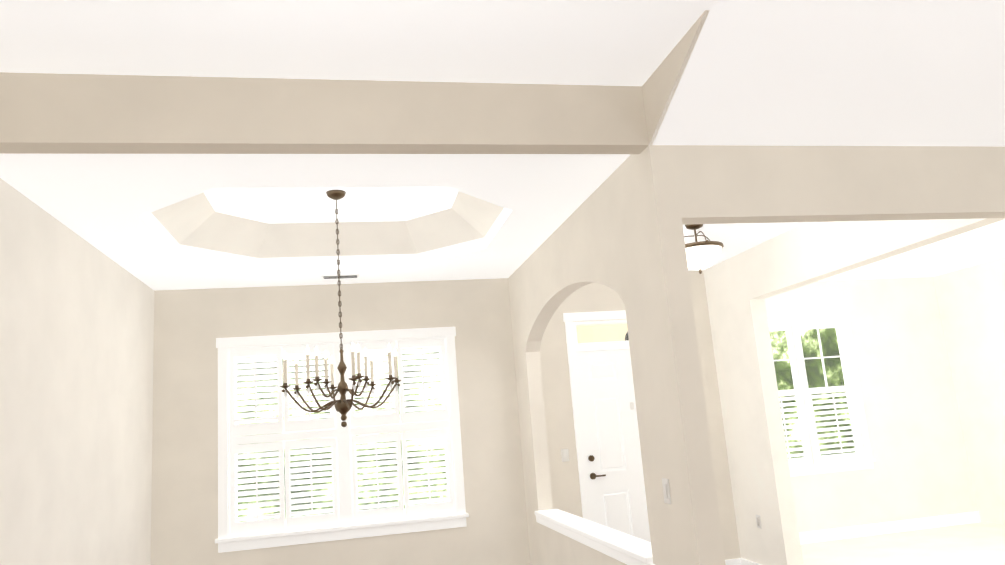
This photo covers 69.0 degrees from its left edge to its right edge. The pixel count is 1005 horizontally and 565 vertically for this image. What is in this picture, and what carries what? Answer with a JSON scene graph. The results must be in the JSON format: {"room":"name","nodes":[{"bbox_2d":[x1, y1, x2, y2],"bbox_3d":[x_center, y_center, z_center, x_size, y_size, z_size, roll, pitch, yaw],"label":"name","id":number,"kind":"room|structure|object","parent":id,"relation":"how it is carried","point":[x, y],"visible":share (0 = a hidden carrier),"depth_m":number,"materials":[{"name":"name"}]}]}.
{"room":"dining room","nodes":[
{"label":"dining room","id":0,"kind":"room"},
{"bbox_2d":[0,178,153,564],"bbox_3d":[-1.589,0.144,0.234,0.293,3.130,11.720,-2,-11,-12],"label":"wall","id":1,"kind":"structure","parent":0,"point":[76,358],"depth_m":4.09,"materials":[{"name":"paint"}]},
{"bbox_2d":[0,154,630,289],"bbox_3d":[-1.099,-0.440,4.808,2.960,0.285,3.130,-2,-11,-12],"label":"ceiling","id":2,"kind":"structure","parent":0,"point":[176,221],"depth_m":4.74,"materials":[{"name":"paint"}]},
{"bbox_2d":[321,274,358,278],"bbox_3d":[-1.324,-0.047,5.976,0.300,0.009,0.120,-2,-11,-12],"label":"ceiling vent","id":3,"kind":"object","parent":2,"relation":"in","point":[340,276],"visible":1,"depth_m":5.95,"materials":[{"name":"white metal"}]},
{"bbox_2d":[280,190,400,426],"bbox_3d":[-1.034,0.152,4.651,0.740,1.512,0.740,-2,-11,-12],"label":"chandelier","id":4,"kind":"object","parent":2,"relation":"hanging from","point":[343,405],"visible":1,"depth_m":4.53,"materials":[{"name":"brown metal"}]},
{"bbox_2d":[151,278,530,564],"bbox_3d":[-1.314,1.258,6.102,3.200,3.120,0.120,-2,-11,-12],"label":"wall","id":5,"kind":"structure","parent":0,"point":[191,326],"depth_m":6.08,"materials":[{"name":"paint"}]},
{"bbox_2d":[215,327,468,552],"bbox_3d":[-1.324,1.251,6.076,1.990,1.675,0.170,-2,-11,-12],"label":"window","id":6,"kind":"structure","parent":5,"relation":"in","point":[287,537],"depth_m":5.98,"materials":[{"name":"white wood"}]},
{"bbox_2d":[229,338,454,534],"bbox_3d":[-1.327,1.241,6.088,1.784,1.464,0.120,-2,-11,-12],"label":"window shutters","id":7,"kind":"object","parent":6,"relation":"attached to","point":[346,507],"visible":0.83,"depth_m":6.04,"materials":[{"name":"white wood"}]},
{"bbox_2d":[0,10,709,153],"bbox_3d":[-0.703,-0.825,2.932,2.980,0.350,0.780,-2,-11,-12],"label":"wall","id":8,"kind":"structure","parent":0,"point":[47,113],"depth_m":3.18,"materials":[{"name":"paint"}]},
{"bbox_2d":[0,0,721,85],"bbox_3d":[0.721,-1.771,-0.641,4.580,0.040,8.360,-2,-11,-12],"label":"ceiling","id":9,"kind":"structure","parent":0,"point":[603,42],"depth_m":2.90,"materials":[{"name":"paint"}]},
{"bbox_2d":[508,145,725,564],"bbox_3d":[0.479,0.933,5.028,0.120,3.080,3.720,-2,-11,-12],"label":"wall","id":10,"kind":"structure","parent":0,"point":[619,230],"depth_m":3.59,"materials":[{"name":"paint"}]},
{"bbox_2d":[535,509,654,564],"bbox_3d":[0.574,1.619,4.702,0.190,0.088,2.350,-2,-11,-12],"label":"trim","id":11,"kind":"structure","parent":10,"relation":"on","point":[627,549],"depth_m":4.41,"materials":[{"name":"white"}]},
{"bbox_2d":[662,478,670,503],"bbox_3d":[0.761,0.970,3.401,0.010,0.114,0.072,-2,-11,-12],"label":"light switch","id":12,"kind":"object","parent":10,"relation":"attached to","point":[666,490],"visible":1,"depth_m":3.39,"materials":[{"name":"white plastic"}]},
{"bbox_2d":[540,270,740,559],"bbox_3d":[1.226,1.292,6.983,2.130,3.000,0.120,-2,-11,-12],"label":"wall","id":13,"kind":"structure","parent":0,"point":[558,407],"depth_m":6.93,"materials":[{"name":"paint"}]},
{"bbox_2d":[561,449,568,461],"bbox_3d":[0.577,1.588,6.720,0.072,0.114,0.010,-2,-11,-12],"label":"light switch","id":14,"kind":"object","parent":13,"relation":"attached to","point":[565,455],"visible":1,"depth_m":6.72,"materials":[{"name":"white plastic"}]},
{"bbox_2d":[563,310,629,520],"bbox_3d":[1.234,1.520,6.913,1.168,2.526,0.126,-2,-11,-12],"label":"door frame","id":15,"kind":"structure","parent":13,"relation":"attached to","point":[574,346],"depth_m":6.93,"materials":[{"name":"white wood"}]},
{"bbox_2d":[576,323,628,342],"bbox_3d":[1.147,0.489,7.142,0.920,0.175,0.035,-2,-11,-12],"label":"transom","id":16,"kind":"object","parent":13,"relation":"attached to","point":[601,333],"visible":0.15,"depth_m":7.12,"materials":[{"name":"clear glass"}]},
{"bbox_2d":[576,349,650,541],"bbox_3d":[1.253,1.698,6.864,0.992,2.142,0.100,-2,-11,-12],"label":"front door","id":17,"kind":"structure","parent":13,"relation":"in","point":[617,493],"depth_m":6.87,"materials":[{"name":"white wood"}]},
{"bbox_2d":[725,558,739,564],"bbox_3d":[2.067,2.655,6.800,0.321,0.135,0.015,-2,-11,-12],"label":"baseboard","id":18,"kind":"structure","parent":13,"relation":"attached to","point":[731,561],"depth_m":6.82,"materials":[{"name":"white wood"}]},
{"bbox_2d":[649,0,1004,146],"bbox_3d":[3.230,-3.432,0.216,3.800,3.835,8.350,-2,-11,-12],"label":"ceiling","id":19,"kind":"structure","parent":0,"point":[844,73],"depth_m":3.29,"materials":[{"name":"paint"}]},
{"bbox_2d":[672,145,1004,224],"bbox_3d":[2.696,0.559,3.687,3.680,2.970,0.120,-2,-11,-12],"label":"wall","id":20,"kind":"structure","parent":0,"point":[725,184],"depth_m":3.64,"materials":[{"name":"paint"}]},
{"bbox_2d":[683,220,1004,280],"bbox_3d":[3.036,-0.442,6.237,5.480,0.040,4.480,-2,-11,-12],"label":"ceiling","id":21,"kind":"structure","parent":0,"point":[984,244],"depth_m":7.22,"materials":[{"name":"paint"}]},
{"bbox_2d":[684,224,723,273],"bbox_3d":[1.465,-0.253,5.456,0.389,0.384,0.404,-2,-11,-12],"label":"light","id":22,"kind":"object","parent":21,"relation":"attached to","point":[701,255],"visible":0.73,"depth_m":5.34,"materials":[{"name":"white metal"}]},
{"bbox_2d":[703,218,1004,564],"bbox_3d":[2.537,0.909,5.520,0.150,3.000,3.600,-2,-11,-12],"label":"wall","id":23,"kind":"structure","parent":0,"point":[741,287],"depth_m":6.40,"materials":[{"name":"paint"}]},
{"bbox_2d":[740,558,760,564],"bbox_3d":[2.311,2.571,6.462,0.015,0.135,0.795,-2,-11,-12],"label":"baseboard","id":24,"kind":"structure","parent":23,"relation":"attached to","point":[742,561],"depth_m":6.73,"materials":[{"name":"white wood"}]},
{"bbox_2d":[756,515,761,528],"bbox_3d":[2.285,2.134,6.525,0.010,0.114,0.072,-2,-11,-12],"label":"outlet","id":25,"kind":"object","parent":23,"relation":"attached to","point":[758,519],"visible":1,"depth_m":6.52,"materials":[{"name":"white plastic"}]},
{"bbox_2d":[765,277,980,531],"bbox_3d":[3.720,1.372,8.397,3.330,3.000,0.120,-2,-11,-12],"label":"wall","id":26,"kind":"structure","parent":0,"point":[930,355],"depth_m":8.50,"materials":[{"name":"paint"}]},
{"bbox_2d":[768,315,875,476],"bbox_3d":[3.441,1.274,8.321,1.440,1.755,0.145,-2,-11,-12],"label":"dining room window","id":27,"kind":"structure","parent":26,"relation":"in","point":[856,438],"depth_m":8.33,"materials":[{"name":"white wood"}]},
{"bbox_2d":[799,511,980,543],"bbox_3d":[3.910,2.758,8.075,3.230,0.135,0.015,-2,-11,-12],"label":"baseboard","id":28,"kind":"structure","parent":26,"relation":"attached to","point":[832,534],"depth_m":8.15,"materials":[{"name":"white wood"}]},
{"bbox_2d":[801,522,1004,564],"bbox_3d":[4.213,2.389,5.952,3.500,0.012,4.360,-2,-11,-12],"label":"floor","id":29,"kind":"structure","parent":0,"point":[980,543],"depth_m":7.30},
{"bbox_2d":[933,257,1004,525],"bbox_3d":[5.868,0.862,6.611,0.120,3.000,4.600,-2,-11,-12],"label":"wall","id":30,"kind":"structure","parent":0,"point":[971,300],"depth_m":8.33,"materials":[{"name":"paint"}]},
{"label":"outside","id":31,"kind":"structure","parent":0,"visible":0},
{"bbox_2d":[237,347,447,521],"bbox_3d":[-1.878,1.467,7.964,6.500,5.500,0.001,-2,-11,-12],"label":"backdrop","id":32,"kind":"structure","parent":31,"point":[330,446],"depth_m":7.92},
{"bbox_2d":[769,328,854,458],"bbox_3d":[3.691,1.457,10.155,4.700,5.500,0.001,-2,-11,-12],"label":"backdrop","id":33,"kind":"structure","parent":31,"point":[815,352],"depth_m":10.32,"materials":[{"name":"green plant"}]}
]}

